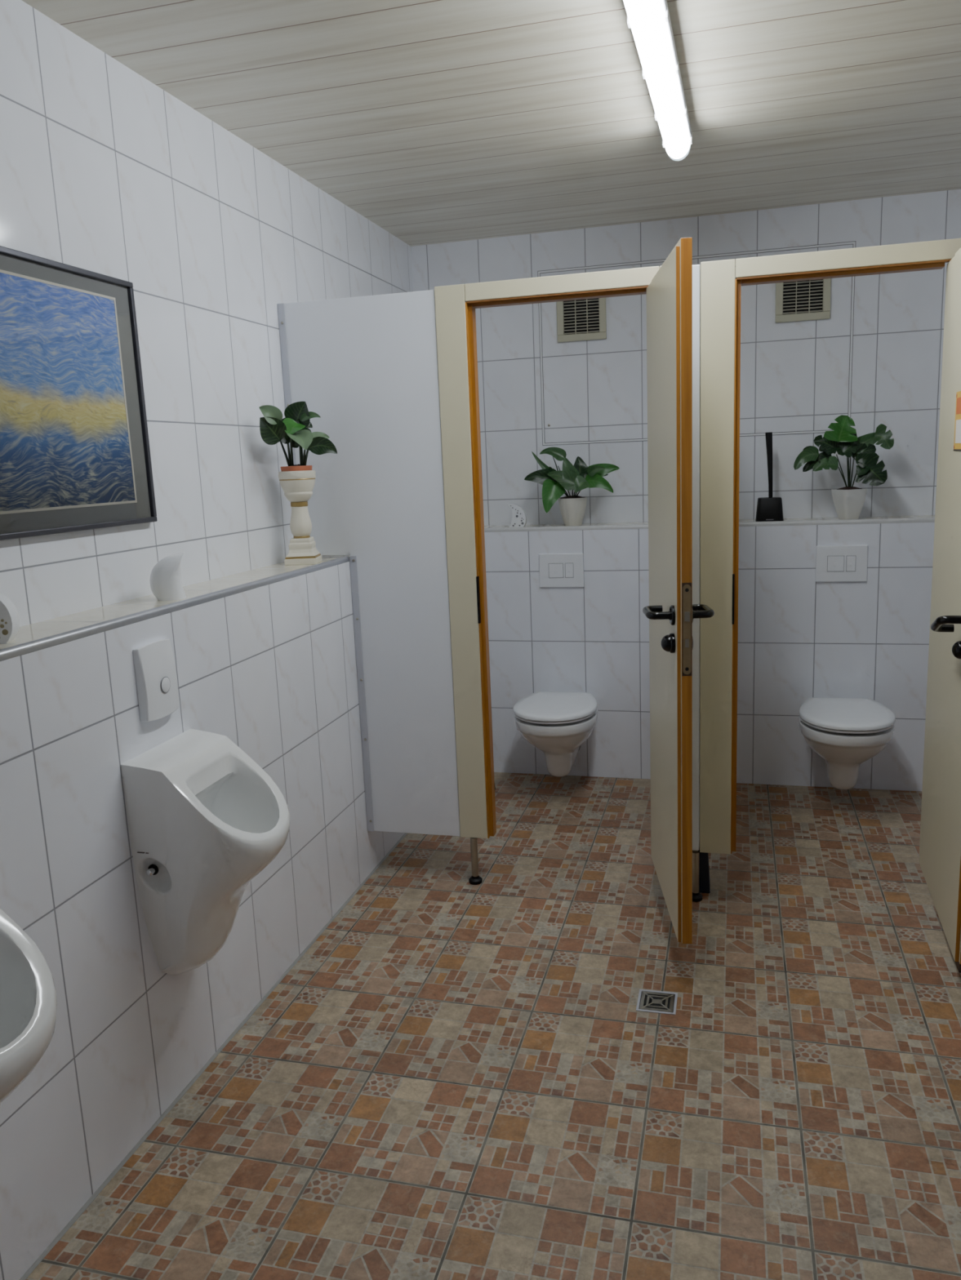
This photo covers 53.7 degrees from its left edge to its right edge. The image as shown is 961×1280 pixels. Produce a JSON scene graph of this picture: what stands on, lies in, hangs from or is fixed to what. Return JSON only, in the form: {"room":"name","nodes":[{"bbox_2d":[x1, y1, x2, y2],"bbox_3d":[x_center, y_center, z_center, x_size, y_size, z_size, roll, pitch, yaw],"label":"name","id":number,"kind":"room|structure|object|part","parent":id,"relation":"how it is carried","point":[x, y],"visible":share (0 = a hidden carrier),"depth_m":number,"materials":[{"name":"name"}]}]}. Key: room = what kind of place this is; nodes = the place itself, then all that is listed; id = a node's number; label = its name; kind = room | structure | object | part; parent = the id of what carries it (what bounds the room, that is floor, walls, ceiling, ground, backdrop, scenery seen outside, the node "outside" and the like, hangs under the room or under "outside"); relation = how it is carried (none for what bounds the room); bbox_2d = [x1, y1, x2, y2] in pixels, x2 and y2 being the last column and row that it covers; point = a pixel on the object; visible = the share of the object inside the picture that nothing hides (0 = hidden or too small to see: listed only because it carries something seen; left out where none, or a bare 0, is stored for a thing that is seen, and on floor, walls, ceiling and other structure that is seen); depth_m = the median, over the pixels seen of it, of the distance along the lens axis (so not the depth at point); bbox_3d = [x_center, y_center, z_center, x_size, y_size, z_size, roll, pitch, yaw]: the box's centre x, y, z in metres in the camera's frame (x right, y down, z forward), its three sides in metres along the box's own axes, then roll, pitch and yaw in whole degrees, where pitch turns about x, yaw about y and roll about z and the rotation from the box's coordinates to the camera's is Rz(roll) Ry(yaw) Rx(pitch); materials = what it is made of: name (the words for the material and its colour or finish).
{"room":"public restroom","nodes":[
{"label":"public restroom","id":0,"kind":"room"},
{"bbox_2d":[0,0,413,1279],"bbox_3d":[-0.994,-0.061,1.867,0.299,2.520,6.212,0,11,15],"label":"wall","id":1,"kind":"structure","parent":0,"point":[104,171],"depth_m":2.40,"materials":[{"name":"tile"}]},
{"bbox_2d":[0,593,19,643],"bbox_3d":[-0.957,-0.053,1.869,0.088,0.112,0.065,-3,11,-5],"label":"ornament","id":2,"kind":"object","parent":1,"relation":"on","point":[9,615],"visible":1,"depth_m":1.85,"materials":[{"name":"white ceramic"}]},
{"bbox_2d":[0,908,57,1105],"bbox_3d":[-0.806,0.682,1.442,0.294,0.570,0.294,0,11,15],"label":"urinal","id":3,"kind":"object","parent":1,"relation":"attached to","point":[28,993],"visible":1,"depth_m":1.50,"materials":[{"name":"white ceramic"}]},
{"bbox_2d":[0,245,157,540],"bbox_3d":[-0.972,-0.534,2.083,0.021,0.599,0.772,0,11,15],"label":"framed picture","id":4,"kind":"object","parent":1,"relation":"attached to","point":[75,450],"visible":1,"depth_m":2.18,"materials":[{"name":"grey metal"}]},
{"bbox_2d":[0,272,135,511],"bbox_3d":[-0.971,-0.537,2.083,0.001,0.488,0.620,0,11,15],"label":"print","id":5,"kind":"object","parent":4,"relation":"attached to","point":[66,443],"depth_m":2.15},
{"bbox_2d":[133,638,178,721],"bbox_3d":[-0.741,0.091,2.185,0.029,0.177,0.132,0,11,15],"label":"plate","id":6,"kind":"object","parent":1,"relation":"attached to","point":[156,677],"visible":1,"depth_m":2.16,"materials":[{"name":"white plastic"}]},
{"bbox_2d":[149,552,186,600],"bbox_3d":[-0.791,-0.159,2.399,0.088,0.112,0.065,-6,11,-19],"label":"ornament","id":7,"kind":"object","parent":1,"relation":"on","point":[166,583],"visible":1,"depth_m":2.38,"materials":[{"name":"white ceramic"}]},
{"bbox_2d":[0,555,349,661],"bbox_3d":[-1.039,0.146,1.144,0.012,0.018,4.540,0,11,15],"label":"trim","id":8,"kind":"structure","parent":1,"relation":"attached to","point":[42,643],"depth_m":2.17,"materials":[{"name":"metal"}]},
{"bbox_2d":[120,728,289,975],"bbox_3d":[-0.598,0.527,2.221,0.294,0.570,0.294,0,11,15],"label":"urinal","id":9,"kind":"object","parent":1,"relation":"attached to","point":[205,819],"visible":1,"depth_m":2.13,"materials":[{"name":"white ceramic"}]},
{"bbox_2d":[147,863,158,875],"bbox_3d":[-0.737,0.517,2.136,0.025,0.025,0.004,0,11,15],"label":"washer","id":10,"kind":"object","parent":9,"relation":"in","point":[153,868],"depth_m":2.13,"materials":[{"name":"black plastic"}]},
{"bbox_2d":[19,832,407,1279],"bbox_3d":[-0.829,1.181,1.929,0.009,0.004,5.744,0,11,15],"label":"trim","id":11,"kind":"structure","parent":1,"relation":"attached to","point":[171,1105],"depth_m":2.30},
{"bbox_2d":[278,470,321,565],"bbox_3d":[-0.599,-0.407,3.151,0.122,0.305,0.122,-2,11,1],"label":"pedestal","id":12,"kind":"object","parent":1,"relation":"on","point":[297,486],"visible":0.99,"depth_m":3.12,"materials":[{"name":"beige ceramic"}]},
{"bbox_2d":[279,479,315,502],"bbox_3d":[-0.602,-0.493,3.135,0.117,0.071,0.117,-2,11,1],"label":"bowl","id":13,"kind":"object","parent":12,"relation":"on","point":[295,490],"depth_m":3.09,"materials":[{"name":"beige ceramic"}]},
{"bbox_2d":[258,401,337,471],"bbox_3d":[-0.573,-0.649,3.041,0.205,0.226,0.207,0,11,15],"label":"potted plant","id":14,"kind":"object","parent":12,"relation":"on","point":[293,429],"visible":0.98,"depth_m":3.04,"materials":[{"name":"green plant"}]},
{"bbox_3d":[-0.605,-0.560,3.122,0.103,0.024,0.103,0,11,15],"label":"pot","id":15,"kind":"part","parent":14,"relation":"part of","materials":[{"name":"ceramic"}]},
{"bbox_2d":[277,289,460,835],"bbox_3d":[-0.375,-0.216,3.303,0.552,1.863,0.035,0,11,15],"label":"partition panel","id":16,"kind":"object","parent":1,"relation":"attached to","point":[367,366],"visible":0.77,"depth_m":3.24,"materials":[{"name":"white laminate"}]},
{"bbox_2d":[21,0,960,246],"bbox_3d":[0.238,-1.337,1.283,2.960,0.100,6.212,0,11,15],"label":"ceiling","id":17,"kind":"structure","parent":0,"point":[433,122],"depth_m":2.72,"materials":[{"name":"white wood"}]},
{"bbox_2d":[622,0,692,160],"bbox_3d":[0.425,-1.439,2.310,0.091,0.094,1.575,1,11,16],"label":"ceiling lamp","id":18,"kind":"object","parent":17,"relation":"attached to","point":[649,21],"visible":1,"depth_m":2.36,"materials":[{"name":"white plastic"}]},
{"bbox_2d":[25,772,960,1279],"bbox_3d":[0.401,1.256,1.588,2.761,0.121,5.894,0,11,15],"label":"floor","id":19,"kind":"structure","parent":0,"point":[456,1078],"depth_m":2.31,"materials":[{"name":"tile"}]},
{"bbox_2d":[635,989,677,1014],"bbox_3d":[0.487,0.997,2.615,0.106,0.004,0.106,0,11,15],"label":"floor drain","id":20,"kind":"object","parent":19,"relation":"on","point":[651,1001],"visible":1,"depth_m":2.61,"materials":[{"name":"silver metal"}]},
{"bbox_2d":[434,238,960,902],"bbox_3d":[0.680,-0.129,3.043,1.618,2.041,0.084,0,11,15],"label":"door frame","id":21,"kind":"structure","parent":19,"relation":"on","point":[720,292],"depth_m":3.04,"materials":[{"name":"beige laminate"}]},
{"bbox_3d":[-0.007,-0.136,3.211,0.007,0.160,0.016,0,11,15],"label":"strike plate","id":22,"kind":"part","parent":21,"relation":"part of","materials":[{"name":"black plastic"}]},
{"bbox_3d":[0.278,-0.132,3.150,0.785,2.041,0.084,0,11,15],"label":"door frame","id":23,"kind":"part","parent":21,"relation":"part of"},
{"bbox_2d":[642,237,714,943],"bbox_3d":[0.548,-0.119,2.768,0.183,1.861,0.604,-2,11,3],"label":"door","id":24,"kind":"structure","parent":21,"relation":"attached to","point":[670,612],"depth_m":2.59,"materials":[{"name":"beige laminate"}]},
{"bbox_3d":[0.485,-0.075,2.600,0.072,0.021,0.133,-2,11,3],"label":"handle","id":25,"kind":"part","parent":24,"relation":"part of","materials":[{"name":"black plastic"}]},
{"bbox_3d":[0.504,0.009,2.558,0.035,0.054,0.054,-2,11,3],"label":"lock knob","id":26,"kind":"part","parent":24,"relation":"part of","materials":[{"name":"black plastic"}]},
{"bbox_3d":[0.595,-0.079,2.594,0.072,0.021,0.133,-2,11,3],"label":"handle","id":27,"kind":"part","parent":24,"relation":"part of","materials":[{"name":"black plastic"}]},
{"bbox_3d":[0.798,-0.130,2.996,0.007,0.160,0.016,0,11,15],"label":"strike plate","id":28,"kind":"part","parent":21,"relation":"part of","materials":[{"name":"black plastic"}]},
{"bbox_2d":[918,248,960,973],"bbox_3d":[1.290,-0.111,2.560,0.183,1.862,0.646,1,11,17],"label":"door","id":29,"kind":"structure","parent":21,"relation":"attached to","point":[940,843],"depth_m":2.61,"materials":[{"name":"beige laminate"}]},
{"bbox_3d":[1.181,-0.041,2.393,0.072,0.061,0.125,1,11,17],"label":"handle","id":30,"kind":"part","parent":29,"relation":"part of","materials":[{"name":"black plastic"}]},
{"bbox_3d":[1.187,0.025,2.349,0.035,0.054,0.054,1,11,17],"label":"lock knob","id":31,"kind":"part","parent":29,"relation":"part of","materials":[{"name":"black plastic"}]},
{"bbox_2d":[955,397,960,414],"bbox_3d":[1.238,-0.603,2.433,0.001,0.042,0.182,1,11,17],"label":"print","id":32,"kind":"object","parent":29,"relation":"on","point":[957,399],"depth_m":2.49},
{"bbox_2d":[698,848,710,893],"bbox_3d":[0.761,0.780,3.287,0.070,0.160,0.101,0,11,15],"label":"door stop","id":33,"kind":"object","parent":19,"relation":"on","point":[704,868],"visible":0.32,"depth_m":3.24,"materials":[{"name":"plastic"}]},
{"bbox_2d":[410,189,960,791],"bbox_3d":[1.035,-0.602,4.296,2.960,2.520,0.368,0,11,15],"label":"wall","id":34,"kind":"structure","parent":0,"point":[800,637],"depth_m":4.23,"materials":[{"name":"tile"}]},
{"bbox_2d":[506,503,527,527],"bbox_3d":[0.174,-0.579,4.418,0.088,0.112,0.065,0,11,15],"label":"ornament","id":35,"kind":"object","parent":34,"relation":"on","point":[519,519],"visible":0.97,"depth_m":4.39,"materials":[{"name":"white ceramic"}]},
{"bbox_2d":[512,691,598,777],"bbox_3d":[0.345,0.439,4.217,0.362,0.348,0.525,0,11,15],"label":"toilet","id":36,"kind":"object","parent":34,"relation":"attached to","point":[557,723],"visible":1,"depth_m":4.05,"materials":[{"name":"white ceramic"}]},
{"bbox_3d":[0.329,0.286,4.150,0.362,0.023,0.447,0,11,15],"label":"lid","id":37,"kind":"part","parent":36,"relation":"part of","materials":[{"name":"white plastic"}]},
{"bbox_3d":[0.329,0.305,4.154,0.356,0.012,0.438,0,11,15],"label":"seat","id":38,"kind":"part","parent":36,"relation":"part of","materials":[{"name":"white plastic"}]},
{"bbox_2d":[538,553,583,587],"bbox_3d":[0.369,-0.317,4.330,0.204,0.154,0.014,0,11,15],"label":"flush plate","id":39,"kind":"object","parent":34,"relation":"attached to","point":[556,570],"visible":1,"depth_m":4.33,"materials":[{"name":"white plastic"}]},
{"bbox_2d":[524,447,619,526],"bbox_3d":[0.420,-0.704,4.344,0.433,0.360,0.170,0,11,15],"label":"potted plant","id":40,"kind":"object","parent":34,"relation":"on","point":[578,477],"visible":1,"depth_m":4.31,"materials":[{"name":"green plant"}]},
{"bbox_3d":[0.427,-0.593,4.384,0.133,0.127,0.133,0,11,15],"label":"pot","id":41,"kind":"part","parent":40,"relation":"part of","materials":[{"name":"white ceramic"}]},
{"bbox_2d":[556,297,606,342],"bbox_3d":[0.463,-1.490,4.351,0.226,0.226,0.018,0,11,15],"label":"air vent","id":42,"kind":"object","parent":34,"relation":"in","point":[580,320],"visible":0.66,"depth_m":4.35,"materials":[{"name":"beige plastic"}]},
{"bbox_2d":[537,240,855,445],"bbox_3d":[0.943,-1.307,4.267,1.374,0.790,0.003,0,11,15],"label":"panel frame","id":43,"kind":"object","parent":34,"relation":"attached to","point":[853,243],"visible":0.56,"depth_m":4.24,"materials":[{"name":"white tile"}]},
{"bbox_2d":[692,264,700,850],"bbox_3d":[0.825,-0.321,3.577,0.044,1.860,1.204,0,11,15],"label":"divider","id":44,"kind":"object","parent":34,"relation":"attached to","point":[695,268],"visible":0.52,"depth_m":2.99,"materials":[{"name":"white laminate"}]},
{"bbox_2d":[484,517,934,532],"bbox_3d":[1.089,-0.501,4.113,2.560,0.018,0.012,0,11,15],"label":"trim","id":45,"kind":"structure","parent":34,"relation":"attached to","point":[918,519],"depth_m":4.08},
{"bbox_2d":[755,431,783,521],"bbox_3d":[1.262,-0.710,4.136,0.117,0.383,0.101,0,11,15],"label":"toilet brush","id":46,"kind":"object","parent":34,"relation":"on","point":[769,508],"visible":0.89,"depth_m":4.12,"materials":[{"name":"black plastic"}]},
{"bbox_3d":[1.255,-0.761,4.128,0.035,0.280,0.023,0,11,15],"label":"handle","id":47,"kind":"part","parent":46,"relation":"part of","materials":[{"name":"black plastic"}]},
{"bbox_2d":[774,278,831,323],"bbox_3d":[1.394,-1.498,4.101,0.226,0.226,0.018,0,11,15],"label":"air vent","id":48,"kind":"object","parent":34,"relation":"in","point":[810,300],"visible":0.62,"depth_m":4.10,"materials":[{"name":"beige plastic"}]},
{"bbox_2d":[815,545,867,582],"bbox_3d":[1.529,-0.324,4.018,0.204,0.154,0.014,0,11,15],"label":"flush plate","id":49,"kind":"object","parent":34,"relation":"attached to","point":[833,563],"visible":1,"depth_m":4.01,"materials":[{"name":"white plastic"}]},
{"bbox_2d":[793,415,893,519],"bbox_3d":[1.536,-0.732,4.040,0.394,0.436,0.175,0,11,15],"label":"potted plant","id":50,"kind":"object","parent":34,"relation":"on","point":[848,500],"visible":0.99,"depth_m":4.00,"materials":[{"name":"green plant"}]},
{"bbox_3d":[1.582,-0.584,4.076,0.112,0.128,0.112,-5,11,-13],"label":"pot","id":51,"kind":"part","parent":50,"relation":"part of","materials":[{"name":"white ceramic"}]},
{"bbox_2d":[799,697,895,790],"bbox_3d":[1.498,0.448,3.910,0.362,0.348,0.525,0,11,15],"label":"toilet","id":52,"kind":"object","parent":34,"relation":"attached to","point":[846,733],"visible":1,"depth_m":3.75,"materials":[{"name":"white ceramic"}]},
{"bbox_3d":[1.482,0.314,3.847,0.356,0.012,0.438,0,11,15],"label":"seat","id":53,"kind":"part","parent":52,"relation":"part of","materials":[{"name":"white plastic"}]},
{"bbox_3d":[1.481,0.296,3.843,0.362,0.023,0.447,0,11,15],"label":"lid","id":54,"kind":"part","parent":52,"relation":"part of","materials":[{"name":"white plastic"}]}
]}

